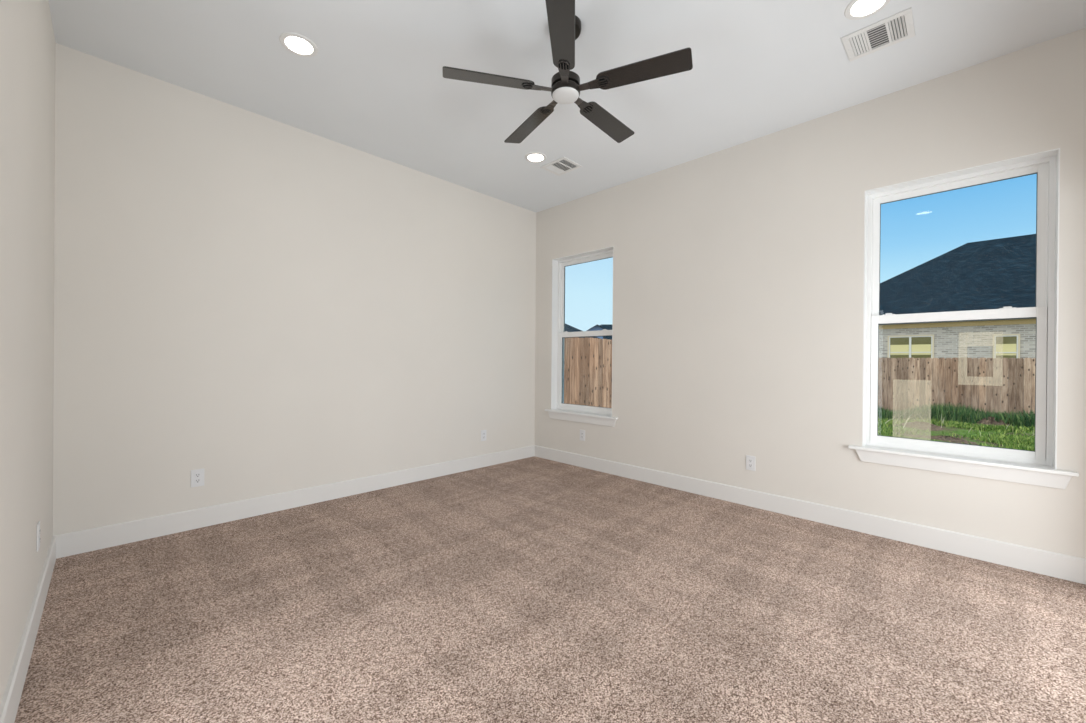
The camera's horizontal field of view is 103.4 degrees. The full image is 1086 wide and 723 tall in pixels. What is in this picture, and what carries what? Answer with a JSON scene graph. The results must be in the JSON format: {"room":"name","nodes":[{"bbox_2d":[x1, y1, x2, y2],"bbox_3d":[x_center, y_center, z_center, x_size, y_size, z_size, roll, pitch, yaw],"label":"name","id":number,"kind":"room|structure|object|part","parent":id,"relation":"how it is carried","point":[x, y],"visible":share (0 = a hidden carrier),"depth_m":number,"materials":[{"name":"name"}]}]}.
{"room":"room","nodes":[
{"label":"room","id":0,"kind":"room"},
{"bbox_2d":[0,0,54,705],"bbox_3d":[-0.838,-0.336,0.414,5.900,3.050,0.140,1,0,45],"label":"wall","id":1,"kind":"structure","parent":0,"point":[27,39],"depth_m":1.64,"materials":[{"name":"paint"}]},
{"bbox_2d":[0,536,55,722],"bbox_3d":[-1.289,1.116,0.959,4.485,0.136,0.015,1,0,45],"label":"baseboard","id":2,"kind":"structure","parent":1,"relation":"attached to","point":[10,702],"depth_m":1.63,"materials":[{"name":"paint"}]},
{"bbox_2d":[36,521,39,551],"bbox_3d":[-2.328,0.806,1.978,0.075,0.121,0.008,1,0,45],"label":"wall outlet","id":3,"kind":"object","parent":1,"relation":"attached to","point":[38,524],"visible":1,"depth_m":1.96,"materials":[{"name":"white plastic"}]},
{"bbox_2d":[53,43,535,535],"bbox_3d":[-1.565,-0.350,4.024,0.200,3.050,4.385,1,0,45],"label":"wall","id":4,"kind":"structure","parent":0,"point":[265,306],"depth_m":3.25,"materials":[{"name":"paint"}]},
{"bbox_2d":[191,469,203,487],"bbox_3d":[-2.427,0.819,3.011,0.008,0.121,0.075,1,0,45],"label":"wall outlet","id":5,"kind":"object","parent":4,"relation":"attached to","point":[197,476],"visible":1,"depth_m":3.01,"materials":[{"name":"white plastic"}]},
{"bbox_2d":[54,445,534,558],"bbox_3d":[-1.500,1.108,3.952,0.015,0.136,3.985,1,0,45],"label":"baseboard","id":6,"kind":"structure","parent":4,"relation":"attached to","point":[77,542],"depth_m":3.24,"materials":[{"name":"paint"}]},
{"bbox_2d":[481,430,485,440],"bbox_3d":[-0.664,0.829,4.803,0.008,0.121,0.075,1,0,45],"label":"wall outlet","id":7,"kind":"object","parent":4,"relation":"attached to","point":[483,432],"visible":1,"depth_m":4.80,"materials":[{"name":"white plastic"}]},
{"bbox_2d":[14,456,1085,722],"bbox_3d":[0.034,1.254,1.459,6.100,0.120,5.385,1,0,45],"label":"floor","id":8,"kind":"structure","parent":0,"point":[533,589],"depth_m":1.97,"materials":[{"name":"brown carpet"}]},
{"bbox_2d":[48,0,1085,212],"bbox_3d":[0.130,-1.930,1.523,6.100,0.150,5.585,1,0,45],"label":"ceiling","id":9,"kind":"structure","parent":0,"point":[375,84],"depth_m":2.67,"materials":[{"name":"paint"}]},
{"bbox_2d":[279,32,317,56],"bbox_3d":[-1.442,-1.867,2.533,0.200,0.006,0.200,1,0,45],"label":"recessed light","id":10,"kind":"object","parent":9,"relation":"in","point":[297,44],"visible":1,"depth_m":2.52,"materials":[{"name":"white plastic"}]},
{"bbox_2d":[285,37,312,53],"bbox_3d":[-1.442,-1.868,2.533,0.141,0.004,0.141,1,0,45],"label":"diffuser","id":11,"kind":"object","parent":10,"relation":"attached to","point":[296,45],"depth_m":2.53,"materials":[{"name":"white plastic"}]},
{"bbox_2d":[525,152,546,162],"bbox_3d":[-0.067,-1.859,3.912,0.200,0.006,0.200,1,0,45],"label":"recessed light","id":12,"kind":"object","parent":9,"relation":"in","point":[534,157],"visible":1,"depth_m":3.90,"materials":[{"name":"white plastic"}]},
{"bbox_2d":[528,154,542,160],"bbox_3d":[-0.067,-1.860,3.912,0.141,0.004,0.141,1,0,45],"label":"diffuser","id":13,"kind":"object","parent":12,"relation":"attached to","point":[531,157],"depth_m":3.90,"materials":[{"name":"white plastic"}]},
{"bbox_2d":[540,157,581,175],"bbox_3d":[0.174,-1.856,4.085,0.304,0.009,0.265,1,0,45],"label":"ceiling vent","id":14,"kind":"object","parent":9,"relation":"in","point":[563,165],"visible":1,"depth_m":4.08,"materials":[{"name":"white metal"}]},
{"bbox_2d":[443,0,692,142],"bbox_3d":[0.147,-1.655,2.402,1.288,0.405,1.249,1,0,45],"label":"ceiling fan","id":15,"kind":"object","parent":9,"relation":"hanging from","point":[564,25],"visible":1,"depth_m":2.25,"materials":[{"name":"brown wood"}]},
{"bbox_3d":[-0.284,-1.499,2.275,0.484,0.007,0.128,0,12,-13],"label":"blade","id":16,"kind":"part","parent":15,"relation":"part of","materials":[{"name":"brown wood"}]},
{"bbox_3d":[-0.090,-1.499,2.729,0.128,0.007,0.484,-13,7,-30],"label":"blade","id":17,"kind":"part","parent":15,"relation":"part of","materials":[{"name":"brown wood"}]},
{"bbox_3d":[0.027,-1.491,2.347,0.080,0.008,0.042,0,12,-13],"label":"bracket arm","id":18,"kind":"part","parent":15,"relation":"part of","materials":[{"name":"grey metal"}]},
{"bbox_3d":[0.087,-1.496,1.950,0.128,0.007,0.484,12,1,5],"label":"blade","id":19,"kind":"part","parent":15,"relation":"part of","materials":[{"name":"brown wood"}]},
{"bbox_3d":[0.115,-1.490,2.269,0.042,0.008,0.080,12,1,5],"label":"bracket arm","id":20,"kind":"part","parent":15,"relation":"part of","materials":[{"name":"grey metal"}]},
{"bbox_3d":[0.125,-1.464,2.368,0.147,0.023,0.147,1,0,45],"label":"lamp shade","id":21,"kind":"part","parent":15,"relation":"part of","materials":[{"name":"white glass"}]},
{"bbox_3d":[0.192,-1.490,2.443,0.042,0.008,0.080,-15,-10,40],"label":"bracket arm","id":22,"kind":"part","parent":15,"relation":"part of","materials":[{"name":"grey metal"}]},
{"bbox_3d":[0.216,-1.489,2.328,0.080,0.009,0.042,1,-12,23],"label":"bracket arm","id":23,"kind":"part","parent":15,"relation":"part of"},
{"bbox_3d":[0.402,-1.495,2.684,0.128,0.007,0.484,-15,-10,40],"label":"blade","id":24,"kind":"part","parent":15,"relation":"part of","materials":[{"name":"brown wood"}]},
{"bbox_3d":[0.511,-1.493,2.203,0.484,0.007,0.128,1,-12,23],"label":"blade","id":25,"kind":"part","parent":15,"relation":"part of","materials":[{"name":"brown wood"}]},
{"bbox_2d":[844,0,890,19],"bbox_3d":[1.678,-1.841,2.213,0.200,0.006,0.200,1,0,45],"label":"recessed light","id":26,"kind":"object","parent":9,"relation":"in","point":[856,9],"visible":1,"depth_m":2.23,"materials":[{"name":"white plastic"}]},
{"bbox_2d":[851,0,884,15],"bbox_3d":[1.678,-1.842,2.213,0.141,0.004,0.141,1,0,45],"label":"diffuser","id":27,"kind":"object","parent":26,"relation":"attached to","point":[858,7],"depth_m":2.23,"materials":[{"name":"white plastic"}]},
{"bbox_2d":[841,7,914,61],"bbox_3d":[1.898,-1.838,2.427,0.304,0.009,0.265,1,0,45],"label":"ceiling vent","id":28,"kind":"object","parent":9,"relation":"in","point":[896,28],"visible":1,"depth_m":2.42,"materials":[{"name":"white metal"}]},
{"bbox_2d":[534,28,1085,558],"bbox_3d":[2.077,-0.318,3.376,5.900,3.050,0.200,1,0,45],"label":"wall","id":29,"kind":"structure","parent":0,"point":[738,270],"depth_m":3.33,"materials":[{"name":"paint"}]},
{"bbox_2d":[545,246,617,426],"bbox_3d":[0.477,-0.271,4.919,1.045,1.918,0.224,1,0,45],"label":"window","id":30,"kind":"structure","parent":29,"relation":"in","point":[560,410],"depth_m":5.17,"materials":[{"name":"white plastic"}]},
{"bbox_3d":[0.524,-0.322,4.967,0.895,1.815,0.090,1,0,45],"label":"frame","id":31,"kind":"part","parent":30,"relation":"part of","materials":[{"name":"white plastic"}]},
{"bbox_3d":[0.501,0.115,4.947,0.831,0.929,0.027,1,0,45],"label":"sash","id":32,"kind":"part","parent":30,"relation":"part of","materials":[{"name":"white plastic"}]},
{"bbox_3d":[0.528,-0.744,4.967,0.827,0.908,0.028,1,0,45],"label":"sash","id":33,"kind":"part","parent":30,"relation":"part of","materials":[{"name":"clear glass"}]},
{"bbox_2d":[580,430,584,440],"bbox_3d":[0.443,0.832,4.831,0.075,0.121,0.008,1,0,45],"label":"wall outlet","id":34,"kind":"object","parent":29,"relation":"attached to","point":[582,432],"visible":1,"depth_m":4.83,"materials":[{"name":"white plastic"}]},
{"bbox_2d":[746,455,754,470],"bbox_3d":[1.728,0.845,3.567,0.075,0.121,0.008,1,0,45],"label":"wall outlet","id":35,"kind":"object","parent":29,"relation":"attached to","point":[750,460],"visible":1,"depth_m":3.56,"materials":[{"name":"white plastic"}]},
{"bbox_2d":[534,445,1085,583],"bbox_3d":[1.496,1.133,3.788,4.485,0.136,0.015,1,0,45],"label":"baseboard","id":36,"kind":"structure","parent":29,"relation":"attached to","point":[1062,566],"depth_m":3.03,"materials":[{"name":"paint"}]},
{"bbox_2d":[848,148,1078,488],"bbox_3d":[2.645,-0.248,2.785,1.040,1.918,0.224,1,0,45],"label":"window","id":37,"kind":"structure","parent":29,"relation":"in","point":[1038,467],"depth_m":2.65,"materials":[{"name":"white plastic"}]},
{"bbox_3d":[2.669,0.137,2.813,0.826,0.929,0.027,1,0,45],"label":"sash","id":38,"kind":"part","parent":37,"relation":"part of","materials":[{"name":"white plastic"}]},
{"bbox_3d":[2.697,-0.721,2.833,0.822,0.908,0.028,1,0,45],"label":"sash","id":39,"kind":"part","parent":37,"relation":"part of","materials":[{"name":"clear glass"}]},
{"label":"outside","id":40,"kind":"structure","parent":0,"visible":0},
{"bbox_2d":[878,402,1034,450],"bbox_3d":[13.578,1.631,62.058,180.000,0.158,140.000,1,0,45],"label":"ground","id":41,"kind":"structure","parent":40,"point":[948,431],"depth_m":10.34,"materials":[{"name":"plant"}]},
{"bbox_2d":[565,324,602,339],"bbox_3d":[-3.435,-1.879,46.096,18.300,6.812,12.200,0,0,0],"label":"house","id":42,"kind":"structure","parent":41,"relation":"on","point":[568,328],"depth_m":42.13,"materials":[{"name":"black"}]},
{"bbox_2d":[564,337,611,407],"bbox_3d":[2.790,0.504,10.105,0.148,1.888,9.690,1,0,45],"label":"wooden fence","id":43,"kind":"object","parent":41,"relation":"on","point":[587,361],"visible":0.06,"depth_m":8.03,"materials":[{"name":"brown wood"}]},
{"bbox_3d":[1.994,0.479,9.205,0.020,1.843,2.398,1,0,45],"label":"picket panel","id":44,"kind":"part","parent":43,"relation":"part of","materials":[{"name":"brown wood"}]},
{"bbox_2d":[587,324,611,339],"bbox_3d":[13.145,-1.785,60.596,25.000,6.832,15.200,0,0,0],"label":"house","id":45,"kind":"structure","parent":41,"relation":"on","point":[597,327],"depth_m":55.84,"materials":[{"name":"blue"}]},
{"bbox_2d":[889,421,945,430],"bbox_3d":[9.674,1.641,10.981,1.629,0.195,0.946,1,0,45],"label":"dirt mound","id":46,"kind":"object","parent":41,"relation":"on","point":[923,425],"visible":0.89,"depth_m":10.88,"materials":[{"name":"soil"}]},
{"bbox_2d":[918,435,981,445],"bbox_3d":[8.728,1.696,9.462,1.944,0.146,1.125,1,0,45],"label":"dirt mound","id":47,"kind":"object","parent":41,"relation":"on","point":[938,437],"visible":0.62,"depth_m":9.24,"materials":[{"name":"soil"}]},
{"bbox_2d":[878,402,1034,427],"bbox_3d":[11.543,1.452,11.996,5.647,0.683,1.564,1,0,45],"label":"weeds","id":48,"kind":"object","parent":41,"relation":"on","point":[962,414],"visible":0.44,"depth_m":11.76,"materials":[{"name":"green plant"}]},
{"bbox_2d":[878,358,1035,415],"bbox_3d":[11.682,0.825,13.076,14.490,1.888,0.148,1,0,45],"label":"wooden fence","id":49,"kind":"object","parent":41,"relation":"on","point":[912,382],"visible":0.24,"depth_m":12.51,"materials":[{"name":"brown wood"}]},
{"bbox_3d":[10.782,0.794,13.872,2.398,1.844,0.020,1,0,45],"label":"picket panel","id":50,"kind":"part","parent":49,"relation":"part of","materials":[{"name":"brown wood"}]},
{"bbox_3d":[12.492,0.812,12.189,2.398,1.845,0.020,1,0,45],"label":"picket panel","id":51,"kind":"part","parent":49,"relation":"part of","materials":[{"name":"brown wood"}]},
{"bbox_2d":[879,234,1035,408],"bbox_3d":[24.004,-1.904,16.728,22.600,7.442,12.020,1,0,45],"label":"neighbor house","id":52,"kind":"structure","parent":41,"relation":"on","point":[994,273],"depth_m":17.56,"materials":[{"name":"brick"}]},
{"bbox_3d":[14.917,-0.380,17.933,0.680,1.320,0.034,1,0,45],"label":"sash","id":53,"kind":"part","parent":52,"relation":"part of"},
{"bbox_3d":[14.924,-0.380,17.941,0.620,1.260,0.008,1,0,45],"label":"pane","id":54,"kind":"part","parent":52,"relation":"part of","materials":[{"name":"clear glass"}]},
{"bbox_2d":[890,345,908,354],"bbox_3d":[14.921,-0.490,17.936,0.600,0.420,0.004,1,0,45],"label":"blind","id":55,"kind":"object","parent":52,"relation":"hanging from","point":[894,349],"depth_m":17.93,"materials":[{"name":"yellow fabric"}]},
{"bbox_3d":[15.154,-0.378,17.689,1.460,1.420,0.048,1,0,45],"label":"window trim","id":56,"kind":"part","parent":52,"relation":"part of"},
{"bbox_3d":[15.402,-0.375,17.456,0.680,1.320,0.034,1,0,45],"label":"sash","id":57,"kind":"part","parent":52,"relation":"part of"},
{"bbox_3d":[15.409,-0.375,17.463,0.620,1.260,0.008,1,0,45],"label":"pane","id":58,"kind":"part","parent":52,"relation":"part of","materials":[{"name":"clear glass"}]},
{"bbox_2d":[911,344,930,354],"bbox_3d":[15.405,-0.485,17.459,0.600,0.420,0.004,1,0,45],"label":"blind","id":59,"kind":"object","parent":52,"relation":"hanging from","point":[916,349],"depth_m":17.45,"materials":[{"name":"yellow fabric"}]},
{"bbox_3d":[17.074,-0.328,15.799,0.690,1.360,0.048,1,0,45],"label":"window trim","id":60,"kind":"part","parent":52,"relation":"part of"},
{"bbox_3d":[17.080,-0.328,15.805,0.590,1.260,0.034,1,0,45],"label":"sash","id":61,"kind":"part","parent":52,"relation":"part of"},
{"bbox_2d":[996,344,1015,354],"bbox_3d":[17.084,-0.438,15.807,0.510,0.420,0.004,1,0,45],"label":"blind","id":62,"kind":"object","parent":52,"relation":"hanging from","point":[1001,349],"depth_m":15.80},
{"bbox_3d":[17.087,-0.328,15.812,0.530,1.200,0.008,1,0,45],"label":"pane","id":63,"kind":"part","parent":52,"relation":"part of","materials":[{"name":"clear glass"}]},
{"bbox_2d":[886,410,1033,435],"bbox_3d":[10.325,1.524,10.673,2.979,0.514,2.436,1,0,45],"label":"stalks","id":64,"kind":"object","parent":41,"relation":"on","point":[913,410],"visible":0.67,"depth_m":11.26},
{"bbox_2d":[973,416,1014,427],"bbox_3d":[11.729,1.587,11.117,1.265,0.317,1.060,1,0,45],"label":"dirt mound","id":65,"kind":"object","parent":41,"relation":"on","point":[991,420],"visible":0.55,"depth_m":11.07,"materials":[{"name":"soil"}]}
]}

